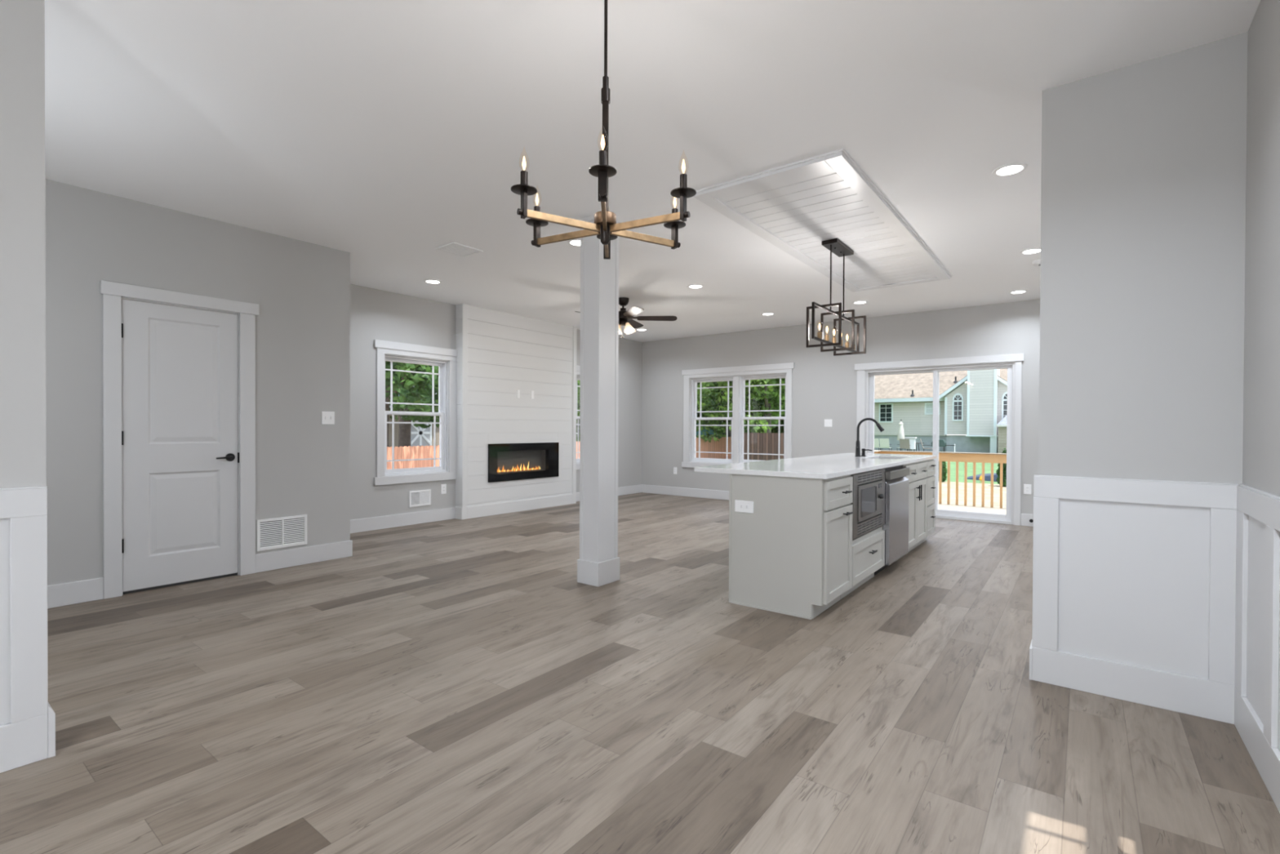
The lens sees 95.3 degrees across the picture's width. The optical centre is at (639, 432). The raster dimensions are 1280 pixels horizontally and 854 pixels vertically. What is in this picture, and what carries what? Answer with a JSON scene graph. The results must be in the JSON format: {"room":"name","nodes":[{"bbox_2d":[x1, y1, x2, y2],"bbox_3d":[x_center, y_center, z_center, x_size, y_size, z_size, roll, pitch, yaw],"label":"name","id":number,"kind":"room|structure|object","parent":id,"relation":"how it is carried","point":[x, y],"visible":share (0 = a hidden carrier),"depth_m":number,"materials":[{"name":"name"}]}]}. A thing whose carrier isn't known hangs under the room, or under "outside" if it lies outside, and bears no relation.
{"room":"dining room","nodes":[
{"label":"dining room","id":0,"kind":"room"},
{"bbox_2d":[0,0,46,488],"bbox_3d":[-3.209,-0.220,0.660,0.130,2.725,3.567,1,1,37],"label":"wall","id":1,"kind":"structure","parent":0,"point":[23,446],"depth_m":1.99,"materials":[{"name":"grey paint"}]},
{"bbox_2d":[0,485,48,773],"bbox_3d":[-3.153,0.667,0.622,0.018,0.951,3.567,1,1,37],"label":"wainscoting","id":2,"kind":"structure","parent":1,"relation":"attached to","point":[24,675],"depth_m":1.99,"materials":[{"name":"white paint"}]},
{"bbox_2d":[47,702,55,757],"bbox_3d":[-2.123,1.043,2.092,0.153,0.185,0.018,1,1,37],"label":"trim","id":3,"kind":"structure","parent":1,"relation":"attached to","point":[51,714],"depth_m":2.05,"materials":[{"name":"white paint"}]},
{"bbox_2d":[44,178,350,585],"bbox_3d":[-4.417,-0.242,2.978,0.150,2.725,5.795,1,1,37],"label":"wall","id":4,"kind":"structure","parent":0,"point":[300,289],"depth_m":4.36,"materials":[{"name":"grey paint"}]},
{"bbox_2d":[99,280,258,599],"bbox_3d":[-3.369,0.048,4.310,0.191,2.133,0.936,1,1,37],"label":"door","id":5,"kind":"structure","parent":4,"relation":"in","point":[179,381],"depth_m":4.25,"materials":[{"name":"white paint"}]},
{"bbox_2d":[47,539,352,608],"bbox_3d":[-4.352,1.048,2.944,0.015,0.145,5.810,1,1,37],"label":"baseboard","id":6,"kind":"structure","parent":4,"relation":"attached to","point":[91,589],"depth_m":4.70,"materials":[{"name":"white paint"}]},
{"bbox_2d":[256,514,306,551],"bbox_3d":[-2.939,0.819,4.801,0.012,0.250,0.378,1,1,37],"label":"air vent","id":7,"kind":"object","parent":4,"relation":"in","point":[291,531],"visible":1,"depth_m":4.79,"materials":[{"name":"white plastic"}]},
{"bbox_2d":[321,411,334,424],"bbox_3d":[-2.714,-0.130,5.083,0.014,0.112,0.108,1,1,37],"label":"light switch","id":8,"kind":"object","parent":4,"relation":"attached to","point":[327,417],"visible":1,"depth_m":5.08,"materials":[{"name":"white plastic"}]},
{"bbox_2d":[350,284,642,519],"bbox_3d":[-1.798,-0.272,8.305,0.150,2.725,5.855,1,1,37],"label":"wall","id":9,"kind":"structure","parent":0,"point":[375,313],"depth_m":6.78,"materials":[{"name":"grey paint"}]},
{"bbox_2d":[373,339,457,485],"bbox_3d":[-2.728,-0.231,7.055,0.182,1.646,1.076,1,1,37],"label":"window","id":10,"kind":"structure","parent":9,"relation":"in","point":[397,352],"depth_m":7.08,"materials":[{"name":"white paint"}]},
{"bbox_2d":[408,488,431,506],"bbox_3d":[-2.658,0.790,7.053,0.012,0.190,0.285,1,1,37],"label":"air vent","id":11,"kind":"object","parent":9,"relation":"in","point":[422,497],"visible":1,"depth_m":7.05,"materials":[{"name":"white plastic"}]},
{"bbox_2d":[440,484,446,493],"bbox_3d":[-2.460,0.704,7.314,0.010,0.122,0.072,1,1,37],"label":"wall outlet","id":12,"kind":"object","parent":9,"relation":"attached to","point":[443,486],"visible":1,"depth_m":7.31,"materials":[{"name":"white plastic"}]},
{"bbox_2d":[350,484,641,533],"bbox_3d":[-1.738,1.019,8.264,0.015,0.145,5.855,1,1,37],"label":"baseboard","id":13,"kind":"structure","parent":9,"relation":"attached to","point":[360,525],"depth_m":6.94,"materials":[{"name":"white paint"}]},
{"bbox_2d":[576,364,580,469],"bbox_3d":[-0.815,-0.242,9.571,0.182,1.646,1.100,1,1,37],"label":"window","id":14,"kind":"structure","parent":9,"relation":"in","point":[578,367],"depth_m":9.35,"materials":[{"name":"white paint"}]},
{"bbox_2d":[455,303,573,507],"bbox_3d":[-1.673,-0.271,8.229,0.140,2.725,2.065,1,1,37],"label":"wall","id":15,"kind":"structure","parent":0,"point":[508,353],"depth_m":8.00,"materials":[{"name":"white paint"}]},
{"bbox_2d":[455,303,576,519],"bbox_3d":[-1.665,-0.270,8.217,0.136,2.725,2.081,1,1,37],"label":"trim","id":16,"kind":"structure","parent":15,"relation":"attached to","point":[464,513],"depth_m":7.56,"materials":[{"name":"white paint"}]},
{"bbox_2d":[516,389,519,398],"bbox_3d":[-1.685,-0.537,8.089,0.006,0.115,0.050,1,1,37],"label":"cover plate","id":17,"kind":"object","parent":15,"relation":"attached to","point":[517,391],"visible":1,"depth_m":8.08,"materials":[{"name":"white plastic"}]},
{"bbox_2d":[487,442,559,482],"bbox_3d":[-1.659,0.398,8.233,0.160,0.508,1.285,1,1,37],"label":"electric fireplace","id":18,"kind":"object","parent":15,"relation":"in","point":[506,461],"visible":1,"depth_m":8.24,"materials":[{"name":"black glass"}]},
{"bbox_2d":[531,391,533,399],"bbox_3d":[-1.528,-0.538,8.296,0.006,0.115,0.050,1,1,37],"label":"cover plate","id":19,"kind":"object","parent":15,"relation":"attached to","point":[532,392],"visible":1,"depth_m":8.29,"materials":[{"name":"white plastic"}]},
{"bbox_2d":[0,492,1279,853],"bbox_3d":[0.295,1.198,3.047,10.000,0.120,12.000,1,1,37],"label":"floor","id":20,"kind":"structure","parent":0,"point":[455,686],"depth_m":2.34,"materials":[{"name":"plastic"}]},
{"bbox_2d":[577,214,620,586],"bbox_3d":[-0.308,-0.237,4.423,0.220,2.725,0.260,1,1,37],"label":"support column","id":21,"kind":"structure","parent":20,"relation":"on","point":[598,562],"depth_m":4.35,"materials":[{"name":"white paint"}]},
{"bbox_2d":[728,473,822,619],"bbox_3d":[1.829,0.700,5.005,0.630,0.860,3.263,1,1,37],"label":"island end panel","id":22,"kind":"object","parent":20,"relation":"on","point":[775,549],"visible":0.61,"depth_m":3.70,"materials":[{"name":"grey paint"}]},
{"bbox_2d":[734,499,753,513],"bbox_3d":[0.683,0.484,3.830,0.134,0.078,0.010,1,1,37],"label":"island outlet","id":23,"kind":"object","parent":22,"relation":"attached to","point":[744,506],"visible":1,"depth_m":3.83,"materials":[{"name":"white plastic"}]},
{"bbox_2d":[812,475,853,618],"bbox_3d":[1.037,0.705,3.901,0.669,0.860,0.506,1,1,37],"label":"base cabinet","id":24,"kind":"object","parent":20,"relation":"on","point":[837,539],"visible":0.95,"depth_m":3.69,"materials":[{"name":"grey paint"}]},
{"bbox_2d":[694,453,936,479],"bbox_3d":[1.740,0.253,5.076,0.928,0.033,3.285,1,1,37],"label":"countertop","id":25,"kind":"structure","parent":24,"relation":"on","point":[832,465],"depth_m":4.32,"materials":[{"name":"white stone"}]},
{"bbox_2d":[861,448,872,456],"bbox_3d":[2.257,0.195,5.810,0.110,0.076,0.047,1,1,37],"label":"soap dispenser","id":26,"kind":"object","parent":25,"relation":"on","point":[864,450],"visible":1,"depth_m":5.81,"materials":[{"name":"black metal"}]},
{"bbox_2d":[854,417,884,456],"bbox_3d":[2.218,0.044,5.652,0.274,0.379,0.091,1,1,37],"label":"kitchen faucet","id":27,"kind":"object","parent":25,"relation":"on","point":[878,425],"visible":1,"depth_m":5.71,"materials":[{"name":"black metal"}]},
{"bbox_2d":[840,468,884,599],"bbox_3d":[1.435,0.703,4.424,0.669,0.860,0.801,1,1,37],"label":"base cabinet","id":28,"kind":"object","parent":20,"relation":"on","point":[868,548],"visible":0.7,"depth_m":4.22,"materials":[{"name":"grey paint"}]},
{"bbox_2d":[850,468,884,539],"bbox_3d":[1.513,0.499,4.369,0.468,0.434,0.789,1,1,37],"label":"microwave","id":29,"kind":"object","parent":28,"relation":"in","point":[868,504],"visible":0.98,"depth_m":4.18,"materials":[{"name":"silver metal"}]},
{"bbox_2d":[874,464,909,574],"bbox_3d":[1.893,0.703,4.997,0.635,0.855,0.650,1,1,37],"label":"dishwasher","id":30,"kind":"object","parent":20,"relation":"on","point":[895,526],"visible":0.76,"depth_m":4.72,"materials":[{"name":"silver metal"}]},
{"bbox_2d":[897,460,927,559],"bbox_3d":[2.341,0.698,5.616,0.669,0.860,0.866,1,1,37],"label":"base cabinet","id":31,"kind":"object","parent":20,"relation":"on","point":[917,483],"visible":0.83,"depth_m":5.44,"materials":[{"name":"grey paint"}]},
{"bbox_2d":[917,458,936,545],"bbox_3d":[2.726,0.695,6.122,0.669,0.860,0.396,1,1,37],"label":"base cabinet","id":32,"kind":"object","parent":20,"relation":"on","point":[931,464],"visible":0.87,"depth_m":5.94,"materials":[{"name":"grey paint"}]},
{"bbox_2d":[44,0,1260,342],"bbox_3d":[0.307,-1.661,3.026,10.000,0.150,12.000,1,1,37],"label":"ceiling","id":33,"kind":"structure","parent":0,"point":[387,134],"depth_m":2.94,"materials":[{"name":"white paint"}]},
{"bbox_2d":[423,279,441,284],"bbox_3d":[-2.217,-1.616,6.242,0.180,0.009,0.180,1,1,37],"label":"recessed light","id":34,"kind":"object","parent":33,"relation":"in","point":[428,281],"visible":1,"depth_m":6.21,"materials":[{"name":"white plastic"}]},
{"bbox_2d":[435,242,483,257],"bbox_3d":[-1.585,-1.605,5.118,0.270,0.010,0.300,1,1,37],"label":"ceiling vent","id":35,"kind":"object","parent":33,"relation":"in","point":[458,249],"visible":1,"depth_m":5.10,"materials":[{"name":"white plastic"}]},
{"bbox_2d":[567,239,580,246],"bbox_3d":[-0.521,-1.599,4.912,0.180,0.009,0.180,1,1,37],"label":"recessed light","id":36,"kind":"object","parent":33,"relation":"in","point":[574,242],"visible":0.63,"depth_m":4.90,"materials":[{"name":"white plastic"}]},
{"bbox_2d":[511,0,696,259],"bbox_3d":[-0.118,-1.113,1.998,0.658,0.935,0.628,1,1,37],"label":"chandelier","id":37,"kind":"object","parent":33,"relation":"hanging from","point":[605,226],"visible":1,"depth_m":1.97,"materials":[{"name":"brown metal"}]},
{"bbox_2d":[574,297,677,337],"bbox_3d":[-0.245,-1.380,7.060,1.203,0.477,1.248,1,1,37],"label":"ceiling fan","id":38,"kind":"object","parent":33,"relation":"hanging from","point":[625,317],"visible":0.75,"depth_m":6.99,"materials":[{"name":"brown metal"}]},
{"bbox_2d":[635,328,647,330],"bbox_3d":[0.025,-1.629,9.224,0.180,0.009,0.180,1,1,37],"label":"recessed light","id":39,"kind":"object","parent":33,"relation":"in","point":[638,329],"visible":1,"depth_m":9.18,"materials":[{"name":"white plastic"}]},
{"bbox_2d":[687,284,703,288],"bbox_3d":[0.611,-1.606,6.406,0.180,0.009,0.180,1,1,37],"label":"recessed light","id":40,"kind":"object","parent":33,"relation":"in","point":[692,286],"visible":1,"depth_m":6.38,"materials":[{"name":"white plastic"}]},
{"bbox_2d":[761,312,774,315],"bbox_3d":[1.739,-1.613,7.930,0.180,0.009,0.180,1,1,37],"label":"recessed light","id":41,"kind":"object","parent":33,"relation":"in","point":[763,313],"visible":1,"depth_m":7.90,"materials":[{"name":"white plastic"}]},
{"bbox_2d":[693,148,951,292],"bbox_3d":[1.754,-1.578,4.897,1.004,0.032,3.374,1,1,37],"label":"ceiling panel","id":42,"kind":"object","parent":33,"relation":"attached to","point":[797,206],"visible":0.96,"depth_m":4.30,"materials":[{"name":"white wood"}]},
{"bbox_2d":[806,238,866,355],"bbox_3d":[1.669,-1.133,4.923,0.280,0.881,1.135,1,1,37],"label":"pendant light","id":43,"kind":"object","parent":42,"relation":"hanging from","point":[835,246],"visible":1,"depth_m":4.83,"materials":[{"name":"brown metal"}]},
{"bbox_2d":[817,323,822,338],"bbox_3d":[1.412,-0.816,4.589,0.054,0.148,0.054,1,1,37],"label":"socket","id":44,"kind":"object","parent":43,"relation":"attached to","point":[819,334],"depth_m":4.58,"materials":[{"name":"gold metal"}]},
{"bbox_2d":[824,326,830,341],"bbox_3d":[1.514,-0.816,4.722,0.054,0.148,0.054,1,1,37],"label":"socket","id":45,"kind":"object","parent":43,"relation":"attached to","point":[826,336],"depth_m":4.71,"materials":[{"name":"gold metal"}]},
{"bbox_2d":[831,327,837,342],"bbox_3d":[1.615,-0.817,4.856,0.054,0.148,0.054,1,1,37],"label":"socket","id":46,"kind":"object","parent":43,"relation":"attached to","point":[833,339],"depth_m":4.84,"materials":[{"name":"gold metal"}]},
{"bbox_2d":[844,334,848,347],"bbox_3d":[1.819,-0.818,5.124,0.054,0.148,0.054,1,1,37],"label":"socket","id":47,"kind":"object","parent":43,"relation":"attached to","point":[846,344],"depth_m":5.11,"materials":[{"name":"gold metal"}]},
{"bbox_2d":[852,300,867,304],"bbox_3d":[2.707,-1.603,7.181,0.180,0.009,0.180,1,1,37],"label":"recessed light","id":48,"kind":"object","parent":33,"relation":"in","point":[858,302],"visible":1,"depth_m":7.17,"materials":[{"name":"white plastic"}]},
{"bbox_2d":[992,162,1027,176],"bbox_3d":[2.220,-1.578,3.504,0.180,0.009,0.180,1,1,37],"label":"recessed light","id":49,"kind":"object","parent":33,"relation":"in","point":[1010,169],"visible":1,"depth_m":3.49,"materials":[{"name":"white plastic"}]},
{"bbox_2d":[1008,289,1027,293],"bbox_3d":[4.281,-1.592,6.600,0.180,0.009,0.180,1,1,37],"label":"recessed light","id":50,"kind":"object","parent":33,"relation":"in","point":[1017,291],"visible":1,"depth_m":6.58,"materials":[{"name":"white plastic"}]},
{"bbox_2d":[1019,247,1040,254],"bbox_3d":[3.423,-1.585,5.095,0.180,0.009,0.180,1,1,37],"label":"recessed light","id":51,"kind":"object","parent":33,"relation":"in","point":[1031,251],"visible":0.88,"depth_m":5.08,"materials":[{"name":"white plastic"}]},
{"bbox_2d":[1031,259,1040,266],"bbox_3d":[3.709,-1.571,5.402,0.130,0.039,0.130,1,1,37],"label":"smoke detector","id":52,"kind":"object","parent":33,"relation":"attached to","point":[1036,263],"visible":0.5,"depth_m":5.38,"materials":[{"name":"white plastic"}]},
{"bbox_2d":[641,298,1039,525],"bbox_3d":[3.894,-0.244,7.748,9.885,2.725,0.150,1,1,37],"label":"wall","id":53,"kind":"structure","parent":0,"point":[824,384],"depth_m":8.55,"materials":[{"name":"grey paint"}]},
{"bbox_2d":[673,466,676,474],"bbox_3d":[0.612,0.657,10.148,0.070,0.120,0.010,1,1,37],"label":"wall outlet","id":54,"kind":"object","parent":53,"relation":"attached to","point":[674,468],"visible":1,"depth_m":10.14,"materials":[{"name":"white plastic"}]},
{"bbox_2d":[681,362,794,467],"bbox_3d":[1.570,-0.235,9.495,2.010,1.668,0.182,1,1,37],"label":"window","id":55,"kind":"structure","parent":53,"relation":"in","point":[738,375],"depth_m":9.46,"materials":[{"name":"white paint"}]},
{"bbox_2d":[824,418,832,426],"bbox_3d":[2.747,-0.142,8.517,0.115,0.112,0.014,1,1,37],"label":"light switch","id":56,"kind":"object","parent":53,"relation":"attached to","point":[828,423],"visible":1,"depth_m":8.52,"materials":[{"name":"white plastic"}]},
{"bbox_2d":[641,484,1033,526],"bbox_3d":[3.839,1.046,7.692,9.585,0.145,0.015,1,1,37],"label":"baseboard","id":57,"kind":"structure","parent":53,"relation":"attached to","point":[684,491],"depth_m":9.89,"materials":[{"name":"white paint"}]},
{"bbox_2d":[854,353,1024,525],"bbox_3d":[3.888,0.076,7.734,2.008,2.085,0.182,1,1,37],"label":"door","id":58,"kind":"structure","parent":53,"relation":"in","point":[1012,362],"depth_m":7.49,"materials":[{"name":"white paint"}]},
{"bbox_2d":[1023,484,1031,493],"bbox_3d":[4.684,0.681,7.051,0.078,0.120,0.010,1,1,37],"label":"wall outlet","id":59,"kind":"object","parent":53,"relation":"attached to","point":[1027,487],"visible":1,"depth_m":7.05,"materials":[{"name":"white plastic"}]},
{"bbox_2d":[1038,31,1248,484],"bbox_3d":[3.224,-0.202,1.730,3.365,2.725,0.120,1,1,37],"label":"wall pier","id":60,"kind":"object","parent":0,"point":[1144,164],"visible":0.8,"depth_m":2.47,"materials":[{"name":"grey paint"}]},
{"bbox_2d":[1029,640,1031,679],"bbox_3d":[2.531,1.081,2.262,1.693,0.145,0.154,1,1,37],"label":"baseboard","id":61,"kind":"object","parent":60,"relation":"attached to","point":[1030,647],"visible":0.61,"depth_m":2.71,"materials":[{"name":"white paint"}]},
{"bbox_2d":[1031,475,1238,724],"bbox_3d":[2.097,0.674,2.505,0.683,0.951,0.018,1,1,37],"label":"wainscoting","id":62,"kind":"structure","parent":60,"relation":"attached to","point":[1134,580],"depth_m":2.49,"materials":[{"name":"white paint"}]},
{"bbox_2d":[1242,0,1279,496],"bbox_3d":[0.480,-0.198,-0.322,0.150,2.725,6.470,1,1,37],"label":"wall","id":63,"kind":"structure","parent":0,"point":[1261,382],"depth_m":2.06,"materials":[{"name":"grey paint"}]},
{"bbox_2d":[1234,484,1279,812],"bbox_3d":[0.404,0.688,-0.271,0.018,0.951,6.452,1,1,37],"label":"wainscoting","id":64,"kind":"structure","parent":63,"relation":"attached to","point":[1257,619],"depth_m":2.03,"materials":[{"name":"white paint"}]},
{"label":"outside","id":65,"kind":"structure","parent":0,"visible":0},
{"bbox_2d":[937,481,1006,508],"bbox_3d":[-15.126,2.006,-11.604,130.000,0.259,83.200,1,1,37],"label":"ground","id":66,"kind":"structure","parent":65,"point":[953,484],"depth_m":17.26,"materials":[{"name":"concrete"}]},
{"bbox_2d":[389,365,432,447],"bbox_3d":[-7.928,-2.572,20.266,6.977,9.209,6.819,1,1,37],"label":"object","id":67,"kind":"object","parent":66,"relation":"on","point":[404,432],"visible":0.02,"depth_m":19.87,"materials":[{"name":"green plant"}]},
{"bbox_2d":[385,360,439,446],"bbox_3d":[-7.614,-2.122,17.772,5.923,8.348,6.367,0,0,4],"label":"tree","id":68,"kind":"object","parent":66,"relation":"on","point":[418,380],"visible":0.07,"depth_m":16.62,"materials":[{"name":"green plant"}]},
{"bbox_2d":[388,386,439,447],"bbox_3d":[-10.068,-0.209,24.491,4.120,4.108,5.800,1,1,37],"label":"garden shed","id":69,"kind":"object","parent":66,"relation":"on","point":[420,436],"visible":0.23,"depth_m":23.17,"materials":[{"name":"grey"}]},
{"bbox_2d":[386,436,731,469],"bbox_3d":[-3.087,1.091,22.454,0.118,1.679,36.090,1,1,37],"label":"fence","id":70,"kind":"object","parent":66,"relation":"on","point":[405,452],"visible":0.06,"depth_m":17.90,"materials":[{"name":"brown wood"}]},
{"bbox_2d":[576,380,580,441],"bbox_3d":[-2.661,-0.682,28.537,5.577,5.058,5.371,1,1,37],"label":"tree","id":71,"kind":"object","parent":66,"relation":"on","point":[578,381],"visible":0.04,"depth_m":27.19,"materials":[{"name":"green plant"}]},
{"bbox_2d":[938,450,947,481],"bbox_3d":[10.721,1.201,20.752,0.406,1.117,0.396,1,1,37],"label":"evergreen shrub","id":72,"kind":"object","parent":66,"relation":"on","point":[944,469],"visible":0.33,"depth_m":20.63,"materials":[{"name":"green plant"}]},
{"bbox_2d":[937,503,1005,514],"bbox_3d":[6.100,1.648,7.630,6.500,0.860,2.280,1,1,37],"label":"wooden deck","id":73,"kind":"object","parent":66,"relation":"on","point":[940,506],"visible":0.02,"depth_m":9.21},
{"bbox_2d":[874,449,1006,508],"bbox_3d":[6.788,0.799,8.564,6.450,0.920,0.125,1,1,37],"label":"deck railing","id":74,"kind":"object","parent":73,"relation":"attached to","point":[965,457],"visible":0.2,"depth_m":9.62,"materials":[{"name":"brown wood"}]},
{"bbox_2d":[995,448,1006,486],"bbox_3d":[12.036,1.145,19.245,0.542,1.297,0.555,1,1,37],"label":"evergreen shrub","id":75,"kind":"object","parent":66,"relation":"on","point":[1004,465],"visible":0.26,"depth_m":19.19,"materials":[{"name":"green plant"}]},
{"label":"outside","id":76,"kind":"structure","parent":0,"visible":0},
{"bbox_2d":[945,461,998,484],"bbox_3d":[36.329,1.434,56.050,130.000,0.293,86.800,1,1,37],"label":"lawn","id":77,"kind":"structure","parent":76,"point":[953,464],"depth_m":24.89,"materials":[{"name":"green plant"}]},
{"bbox_2d":[696,423,715,435],"bbox_3d":[3.244,0.466,33.843,2.772,2.090,2.772,0,0,-30],"label":"umbrella","id":78,"kind":"object","parent":77,"relation":"on","point":[704,430],"visible":0.04,"depth_m":32.93,"materials":[{"name":"teal fabric"}]},
{"bbox_2d":[696,382,725,437],"bbox_3d":[1.294,-2.584,33.914,6.065,8.372,7.929,0,1,-43],"label":"tree","id":79,"kind":"object","parent":77,"relation":"on","point":[698,384],"visible":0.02,"depth_m":32.76,"materials":[{"name":"green plant"}]},
{"bbox_2d":[696,413,725,437],"bbox_3d":[6.230,-1.437,42.014,6.194,6.001,7.193,0,0,13],"label":"tree","id":80,"kind":"object","parent":77,"relation":"on","point":[702,415],"visible":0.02,"depth_m":39.93,"materials":[{"name":"green plant"}]},
{"bbox_2d":[697,399,731,436],"bbox_3d":[5.304,-3.333,36.011,7.202,9.744,7.699,1,1,37],"label":"tree","id":81,"kind":"object","parent":77,"relation":"on","point":[698,413],"visible":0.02,"depth_m":35.22,"materials":[{"name":"green plant"}]},
{"bbox_2d":[696,377,785,442],"bbox_3d":[6.174,-2.346,31.339,7.533,7.954,5.762,0,0,21],"label":"tree","id":82,"kind":"object","parent":77,"relation":"on","point":[719,435],"visible":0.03,"depth_m":30.67,"materials":[{"name":"green plant"}]},
{"bbox_2d":[697,377,785,437],"bbox_3d":[6.349,-2.313,29.787,7.533,7.954,5.762,0,0,-31],"label":"tree","id":83,"kind":"object","parent":77,"relation":"on","point":[766,397],"visible":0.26,"depth_m":29.13,"materials":[{"name":"green plant"}]},
{"bbox_2d":[716,416,783,437],"bbox_3d":[8.717,-1.392,38.729,6.194,6.001,7.193,0,1,-44],"label":"tree","id":84,"kind":"object","parent":77,"relation":"on","point":[775,429],"visible":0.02,"depth_m":37.17,"materials":[{"name":"green plant"}]},
{"bbox_2d":[743,432,783,460],"bbox_3d":[6.984,0.850,24.896,5.781,1.665,0.118,1,1,37],"label":"fence","id":85,"kind":"object","parent":77,"relation":"on","point":[758,442],"visible":0.18,"depth_m":25.95,"materials":[{"name":"brown wood"}]},
{"bbox_2d":[743,415,784,432],"bbox_3d":[9.082,-2.874,34.821,6.368,8.791,8.326,0,1,-41],"label":"tree","id":86,"kind":"object","parent":77,"relation":"on","point":[783,420],"visible":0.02,"depth_m":35.91,"materials":[{"name":"green plant"}]},
{"bbox_2d":[874,368,1007,453],"bbox_3d":[19.890,-2.723,39.418,18.900,8.380,10.150,1,1,37],"label":"house","id":87,"kind":"structure","parent":77,"relation":"on","point":[973,404],"depth_m":36.71,"materials":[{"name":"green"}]},
{"bbox_2d":[963,472,1003,481],"bbox_3d":[13.022,1.566,21.545,1.868,0.300,1.692,0,1,-37],"label":"tarp","id":88,"kind":"object","parent":77,"relation":"on","point":[987,476],"visible":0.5,"depth_m":21.03,"materials":[{"name":"blue plastic"}]},
{"bbox_3d":[16.161,1.450,36.964,9.000,0.200,5.600,1,1,37],"label":"patio","id":89,"kind":"object","parent":77,"relation":"on","visible":0},
{"bbox_2d":[874,438,881,450],"bbox_3d":[14.702,0.848,36.441,0.560,1.000,0.705,1,1,37],"label":"patio chair","id":90,"kind":"object","parent":89,"relation":"on","point":[877,444],"visible":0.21,"depth_m":36.15,"materials":[{"name":"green fabric"}]},
{"bbox_2d":[879,438,891,450],"bbox_3d":[15.179,0.853,36.078,0.560,1.000,0.705,1,1,37],"label":"patio chair","id":91,"kind":"object","parent":89,"relation":"on","point":[884,442],"visible":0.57,"depth_m":35.88,"materials":[{"name":"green fabric"}]},
{"bbox_2d":[897,419,904,450],"bbox_3d":[16.059,0.268,35.906,0.435,2.180,0.435,1,1,37],"label":"closed umbrella","id":92,"kind":"object","parent":89,"relation":"on","point":[900,435],"visible":0.8,"depth_m":35.79,"materials":[{"name":"grey fabric"}]},
{"bbox_2d":[899,439,911,450],"bbox_3d":[15.851,0.865,34.814,0.560,1.000,0.705,1,1,37],"label":"patio chair","id":93,"kind":"object","parent":89,"relation":"on","point":[904,443],"visible":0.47,"depth_m":34.60,"materials":[{"name":"brown fabric"}]},
{"bbox_2d":[904,437,916,451],"bbox_3d":[16.117,0.816,34.734,0.580,1.100,0.500,1,1,37],"label":"cart","id":94,"kind":"object","parent":89,"relation":"on","point":[912,440],"visible":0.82,"depth_m":34.53,"materials":[{"name":"white plastic"}]},
{"bbox_2d":[920,439,932,451],"bbox_3d":[17.063,0.870,34.749,0.705,1.000,0.560,0,0,28],"label":"patio chair","id":95,"kind":"object","parent":89,"relation":"on","point":[920,439],"visible":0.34,"depth_m":34.57,"materials":[{"name":"grey metal"}]},
{"bbox_2d":[931,439,955,452],"bbox_3d":[17.577,0.889,33.780,1.240,0.980,0.450,1,1,37],"label":"barbecue grill","id":96,"kind":"object","parent":89,"relation":"on","point":[942,442],"visible":0.59,"depth_m":33.64,"materials":[{"name":"grey metal"}]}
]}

